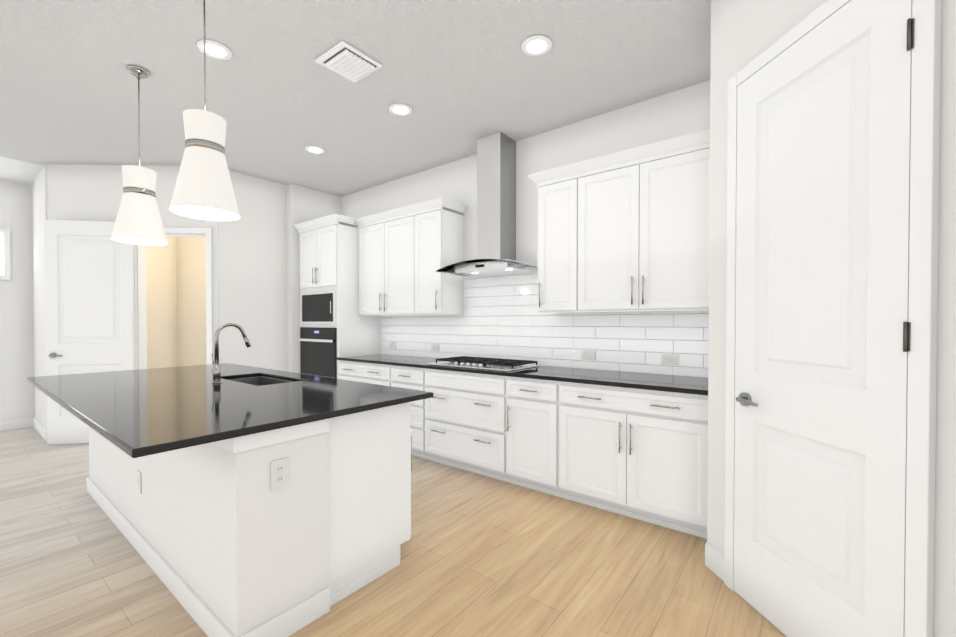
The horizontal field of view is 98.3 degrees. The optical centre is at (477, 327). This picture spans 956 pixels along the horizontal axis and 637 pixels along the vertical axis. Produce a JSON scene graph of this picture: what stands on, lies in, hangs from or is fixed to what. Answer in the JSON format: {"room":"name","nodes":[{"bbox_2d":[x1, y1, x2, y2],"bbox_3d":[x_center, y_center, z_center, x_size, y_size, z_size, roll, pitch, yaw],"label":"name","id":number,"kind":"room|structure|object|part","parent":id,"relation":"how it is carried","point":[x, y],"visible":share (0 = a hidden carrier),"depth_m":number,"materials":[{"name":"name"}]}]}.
{"room":"kitchen","nodes":[
{"label":"kitchen","id":0,"kind":"room"},
{"bbox_2d":[0,164,340,428],"bbox_3d":[-5.739,-0.247,3.036,2.735,3.050,9.000,1,1,38],"label":"wall","id":1,"kind":"structure","parent":0,"point":[256,267],"depth_m":5.01,"materials":[{"name":"white paint"}]},
{"bbox_2d":[0,228,9,279],"bbox_3d":[-5.962,-0.885,4.747,0.028,0.615,0.780,1,1,38],"label":"window","id":2,"kind":"structure","parent":1,"relation":"in","point":[4,254],"depth_m":5.02,"materials":[{"name":"white"}]},
{"bbox_3d":[-5.969,-0.885,4.753,0.010,0.515,0.680,1,1,38],"label":"pane","id":3,"kind":"part","parent":2,"relation":"part of","materials":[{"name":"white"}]},
{"bbox_2d":[45,220,134,443],"bbox_3d":[-4.199,0.052,4.486,0.845,2.400,0.035,0,1,-7],"label":"hall door","id":4,"kind":"structure","parent":1,"relation":"in","point":[89,293],"depth_m":4.46,"materials":[{"name":"white wood"}]},
{"bbox_2d":[49,352,61,357],"bbox_3d":[-4.507,0.298,4.451,0.148,0.064,0.152,0,1,-7],"label":"door handle","id":5,"kind":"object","parent":4,"relation":"attached to","point":[53,355],"depth_m":4.41,"materials":[{"name":"silver metal"}]},
{"bbox_2d":[134,227,212,368],"bbox_3d":[-3.382,0.078,4.627,0.724,2.362,0.606,1,1,38],"label":"door frame","id":6,"kind":"structure","parent":1,"relation":"attached to","point":[140,290],"depth_m":4.59,"materials":[{"name":"white wood"}]},
{"bbox_2d":[146,237,205,368],"bbox_3d":[-3.850,-0.279,5.682,1.940,3.050,1.959,0,1,-2],"label":"wall","id":7,"kind":"structure","parent":0,"point":[176,296],"depth_m":6.54,"materials":[{"name":"beige paint"}]},
{"bbox_2d":[0,0,710,196],"bbox_3d":[-3.203,-1.792,2.690,12.500,0.053,11.600,1,1,38],"label":"ceiling","id":8,"kind":"structure","parent":0,"point":[460,78],"depth_m":2.93,"materials":[{"name":"white paint"}]},
{"bbox_2d":[111,65,167,244],"bbox_3d":[-2.335,-1.181,2.852,0.304,1.171,0.304,1,1,38],"label":"pendant lamp","id":9,"kind":"object","parent":8,"relation":"hanging from","point":[138,220],"visible":1,"depth_m":2.79,"materials":[{"name":"white fabric"}]},
{"bbox_3d":[-2.335,-0.840,2.856,0.300,0.486,0.300,1,1,38],"label":"lamp shade","id":10,"kind":"part","parent":9,"relation":"part of","materials":[{"name":"white"}]},
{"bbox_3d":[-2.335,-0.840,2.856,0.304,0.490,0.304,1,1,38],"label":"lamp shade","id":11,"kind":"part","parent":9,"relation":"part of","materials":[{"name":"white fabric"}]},
{"bbox_2d":[169,0,239,220],"bbox_3d":[-1.404,-1.172,2.127,0.304,1.171,0.304,1,1,38],"label":"pendant lamp","id":12,"kind":"object","parent":8,"relation":"hanging from","point":[203,189],"visible":1,"depth_m":2.05,"materials":[{"name":"white fabric"}]},
{"bbox_3d":[-1.404,-0.831,2.131,0.304,0.490,0.304,1,1,38],"label":"lamp shade","id":13,"kind":"part","parent":12,"relation":"part of","materials":[{"name":"white fabric"}]},
{"bbox_3d":[-1.404,-0.831,2.131,0.300,0.486,0.300,1,1,38],"label":"lamp shade","id":14,"kind":"part","parent":12,"relation":"part of","materials":[{"name":"white"}]},
{"bbox_2d":[197,39,231,59],"bbox_3d":[-1.670,-1.760,2.625,0.190,0.008,0.190,1,1,38],"label":"recessed light","id":15,"kind":"object","parent":8,"relation":"in","point":[217,50],"visible":0.96,"depth_m":2.62,"materials":[{"name":"white"}]},
{"bbox_2d":[305,145,324,153],"bbox_3d":[-1.630,-1.778,4.140,0.190,0.008,0.190,1,1,38],"label":"recessed light","id":16,"kind":"object","parent":8,"relation":"in","point":[315,149],"visible":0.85,"depth_m":4.12,"materials":[{"name":"white"}]},
{"bbox_2d":[315,40,382,82],"bbox_3d":[-0.859,-1.754,2.754,0.310,0.022,0.310,1,1,38],"label":"ceiling vent","id":17,"kind":"object","parent":8,"relation":"in","point":[347,60],"visible":1,"depth_m":2.73,"materials":[{"name":"white metal"}]},
{"bbox_2d":[389,103,411,115],"bbox_3d":[-0.628,-1.768,3.360,0.190,0.008,0.190,1,1,38],"label":"recessed light","id":18,"kind":"object","parent":8,"relation":"in","point":[400,109],"visible":1,"depth_m":3.35,"materials":[{"name":"white"}]},
{"bbox_2d":[521,35,551,55],"bbox_3d":[0.366,-1.759,2.586,0.190,0.008,0.190,1,1,38],"label":"recessed light","id":19,"kind":"object","parent":8,"relation":"in","point":[536,45],"visible":1,"depth_m":2.58,"materials":[{"name":"white"}]},
{"bbox_2d":[0,427,786,636],"bbox_3d":[-3.203,1.307,2.727,12.500,0.050,11.600,1,1,38],"label":"floor","id":20,"kind":"structure","parent":0,"point":[483,556],"depth_m":2.17,"materials":[{"name":"brown wood"}]},
{"bbox_2d":[86,399,422,636],"bbox_3d":[-1.685,0.838,2.782,2.708,0.886,0.988,1,1,38],"label":"kitchen island","id":21,"kind":"object","parent":20,"relation":"on","point":[234,500],"depth_m":1.86,"materials":[{"name":"white wood"}]},
{"bbox_2d":[137,470,141,493],"bbox_3d":[-1.944,0.886,2.369,0.072,0.118,0.010,1,1,38],"label":"outlet","id":22,"kind":"object","parent":21,"relation":"attached to","point":[139,472],"depth_m":2.36,"materials":[{"name":"white plastic"}]},
{"bbox_2d":[26,363,433,458],"bbox_3d":[-1.770,0.380,2.684,2.800,0.030,1.350,1,1,38],"label":"island countertop","id":23,"kind":"structure","parent":21,"relation":"on","point":[141,413],"depth_m":2.08,"materials":[{"name":"black stone"}]},
{"bbox_2d":[210,323,250,382],"bbox_3d":[-1.670,0.165,2.799,0.083,0.397,0.244,1,1,38],"label":"faucet","id":24,"kind":"object","parent":23,"relation":"on","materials":[{"name":"silver metal"}]},
{"bbox_2d":[234,375,289,382],"bbox_3d":[-1.548,0.484,2.937,0.688,0.209,0.328,1,1,38],"label":"sink","id":25,"kind":"object","parent":23,"relation":"in","point":[245,378],"depth_m":3.18,"materials":[{"name":"silver metal"}]},
{"bbox_2d":[270,457,287,490],"bbox_3d":[-0.818,0.604,1.704,0.008,0.118,0.072,1,1,38],"label":"outlet","id":26,"kind":"object","parent":21,"relation":"attached to","point":[278,465],"depth_m":1.70,"materials":[{"name":"white plastic"}]},
{"bbox_2d":[294,214,380,378],"bbox_3d":[-1.743,-0.016,5.191,0.906,2.535,0.685,1,1,38],"label":"tall cabinet","id":27,"kind":"object","parent":20,"relation":"on","point":[334,324],"visible":0.6,"depth_m":4.91,"materials":[{"name":"white painted wood"}]},
{"bbox_2d":[299,327,336,377],"bbox_3d":[-1.946,0.299,4.983,0.757,0.600,0.056,1,1,38],"label":"oven","id":28,"kind":"object","parent":27,"relation":"in","point":[318,345],"depth_m":4.95,"materials":[{"name":"black glass"}]},
{"bbox_2d":[301,290,335,324],"bbox_3d":[-1.937,-0.233,4.988,0.727,0.395,0.026,1,1,38],"label":"microwave","id":29,"kind":"object","parent":27,"relation":"in","point":[318,307],"depth_m":4.96,"materials":[{"name":"black metal"}]},
{"bbox_2d":[338,362,388,385],"bbox_3d":[-1.053,0.815,4.701,0.912,0.884,0.626,1,1,38],"label":"base cabinet","id":30,"kind":"object","parent":20,"relation":"on","point":[365,372],"depth_m":4.44,"materials":[{"name":"white wood"}]},
{"bbox_2d":[389,366,424,457],"bbox_3d":[-0.503,0.821,4.273,0.482,0.884,0.626,1,1,38],"label":"base cabinet","id":31,"kind":"object","parent":20,"relation":"on","point":[408,377],"depth_m":3.97,"materials":[{"name":"white wood"}]},
{"bbox_2d":[425,370,504,480],"bbox_3d":[0.049,0.826,3.843,0.917,0.884,0.626,1,1,38],"label":"base cabinet","id":32,"kind":"object","parent":20,"relation":"on","point":[465,414],"depth_m":3.58,"materials":[{"name":"white wood"}]},
{"bbox_2d":[505,378,556,495],"bbox_3d":[0.593,0.831,3.419,0.463,0.884,0.626,1,1,38],"label":"base cabinet","id":33,"kind":"object","parent":20,"relation":"on","point":[530,403],"depth_m":3.18,"materials":[{"name":"white wood"}]},
{"bbox_2d":[557,382,707,538],"bbox_3d":[1.170,0.836,2.970,1.000,0.884,0.626,1,1,38],"label":"base cabinet","id":34,"kind":"object","parent":20,"relation":"on","point":[632,444],"depth_m":2.69,"materials":[{"name":"white wood"}]},
{"bbox_2d":[337,354,707,397],"bbox_3d":[0.072,0.367,3.811,3.773,0.030,0.640,1,1,38],"label":"countertop","id":35,"kind":"structure","parent":34,"relation":"on","point":[672,384],"depth_m":3.11,"materials":[{"name":"black stone"}]},
{"bbox_2d":[428,356,539,370],"bbox_3d":[0.044,0.326,3.825,0.910,0.048,0.520,1,1,38],"label":"cooktop","id":36,"kind":"object","parent":35,"relation":"in","point":[498,364],"visible":1,"depth_m":3.70,"materials":[{"name":"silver metal"}]},
{"bbox_2d":[341,82,704,376],"bbox_3d":[-0.085,-0.264,4.413,5.025,3.050,0.120,1,1,38],"label":"wall","id":37,"kind":"structure","parent":0,"point":[681,112],"depth_m":3.84,"materials":[{"name":"white paint"}]},
{"bbox_2d":[355,205,414,315],"bbox_3d":[-0.945,-0.705,4.776,0.965,1.124,0.346,1,1,38],"label":"upper cabinet","id":38,"kind":"object","parent":37,"relation":"attached to","point":[406,252],"depth_m":4.60,"materials":[{"name":"white wood"}]},
{"bbox_2d":[415,197,466,314],"bbox_3d":[-0.411,-0.700,4.360,0.390,1.124,0.346,1,1,38],"label":"upper cabinet","id":39,"kind":"object","parent":37,"relation":"attached to","point":[439,225],"depth_m":4.23,"materials":[{"name":"white wood"}]},
{"bbox_2d":[435,132,536,275],"bbox_3d":[0.107,-1.151,3.857,0.920,1.254,0.496,1,1,38],"label":"range hood","id":40,"kind":"object","parent":37,"relation":"attached to","point":[496,203],"visible":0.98,"depth_m":3.84,"materials":[{"name":"silver metal"}]},
{"bbox_2d":[381,264,708,377],"bbox_3d":[0.268,-0.122,4.056,3.773,0.940,0.008,1,1,38],"label":"tile backsplash","id":41,"kind":"structure","parent":37,"relation":"attached to","point":[502,317],"depth_m":3.82,"materials":[{"name":"white tile"}]},
{"bbox_2d":[389,342,395,347],"bbox_3d":[-1.048,0.218,5.074,0.118,0.072,0.008,1,1,38],"label":"outlet","id":42,"kind":"object","parent":41,"relation":"attached to","point":[392,344],"visible":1,"depth_m":5.07,"materials":[{"name":"white plastic"}]},
{"bbox_2d":[431,344,438,350],"bbox_3d":[-0.480,0.224,4.632,0.118,0.072,0.008,1,1,38],"label":"outlet","id":43,"kind":"object","parent":41,"relation":"attached to","point":[434,347],"visible":1,"depth_m":4.63,"materials":[{"name":"white plastic"}]},
{"bbox_2d":[582,351,594,359],"bbox_3d":[0.940,0.237,3.526,0.118,0.072,0.008,1,1,38],"label":"outlet","id":44,"kind":"object","parent":41,"relation":"attached to","point":[589,355],"visible":1,"depth_m":3.52,"materials":[{"name":"white plastic"}]},
{"bbox_2d":[662,354,678,364],"bbox_3d":[1.453,0.242,3.127,0.118,0.072,0.008,1,1,38],"label":"outlet","id":45,"kind":"object","parent":41,"relation":"attached to","point":[670,359],"visible":1,"depth_m":3.12,"materials":[{"name":"white plastic"}]},
{"bbox_2d":[535,165,578,312],"bbox_3d":[0.737,-0.689,3.466,0.361,1.124,0.346,1,1,38],"label":"upper cabinet","id":46,"kind":"object","parent":37,"relation":"attached to","point":[558,190],"depth_m":3.32,"materials":[{"name":"white wood"}]},
{"bbox_2d":[579,133,709,312],"bbox_3d":[1.266,-0.684,3.055,0.978,1.124,0.346,1,1,38],"label":"upper cabinet","id":47,"kind":"object","parent":37,"relation":"attached to","point":[625,231],"depth_m":2.90,"materials":[{"name":"white wood"}]},
{"bbox_2d":[705,80,708,129],"bbox_3d":[1.552,-0.241,2.524,0.120,3.050,0.850,1,1,38],"label":"wall","id":48,"kind":"structure","parent":0,"point":[706,82],"depth_m":2.97,"materials":[{"name":"white paint"}]},
{"bbox_2d":[705,0,955,636],"bbox_3d":[1.381,-0.231,1.669,0.630,3.050,0.877,1,1,38],"label":"wall","id":49,"kind":"structure","parent":0,"point":[745,32],"depth_m":1.77,"materials":[{"name":"white paint"}]},
{"bbox_2d":[0,416,723,580],"bbox_3d":[-3.770,1.238,1.064,8.046,0.127,8.280,1,1,38],"label":"baseboard","id":50,"kind":"structure","parent":49,"relation":"attached to","point":[714,559],"depth_m":4.58,"materials":[{"name":"white wood"}]},
{"bbox_2d":[734,0,914,636],"bbox_3d":[1.294,0.067,1.639,0.037,2.440,0.734,0,1,-7],"label":"pantry door","id":51,"kind":"structure","parent":49,"relation":"in","point":[823,215],"depth_m":1.55,"materials":[{"name":"white wood"}]},
{"bbox_2d":[736,392,757,406],"bbox_3d":[1.231,0.337,1.894,0.095,0.064,0.142,1,1,38],"label":"door handle","id":52,"kind":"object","parent":51,"relation":"attached to","point":[743,399],"depth_m":1.91,"materials":[{"name":"silver metal"}]},
{"bbox_3d":[1.331,0.064,1.284,0.016,2.024,0.016,1,1,38],"label":"pantry door hinges","id":53,"kind":"part","parent":51,"relation":"part of","materials":[{"name":"black metal"}]},
{"bbox_2d":[724,0,941,636],"bbox_3d":[1.294,0.038,1.637,0.613,2.514,0.588,1,1,38],"label":"door frame","id":54,"kind":"structure","parent":49,"relation":"attached to","point":[924,236],"depth_m":1.26,"materials":[{"name":"white wood"}]}
]}

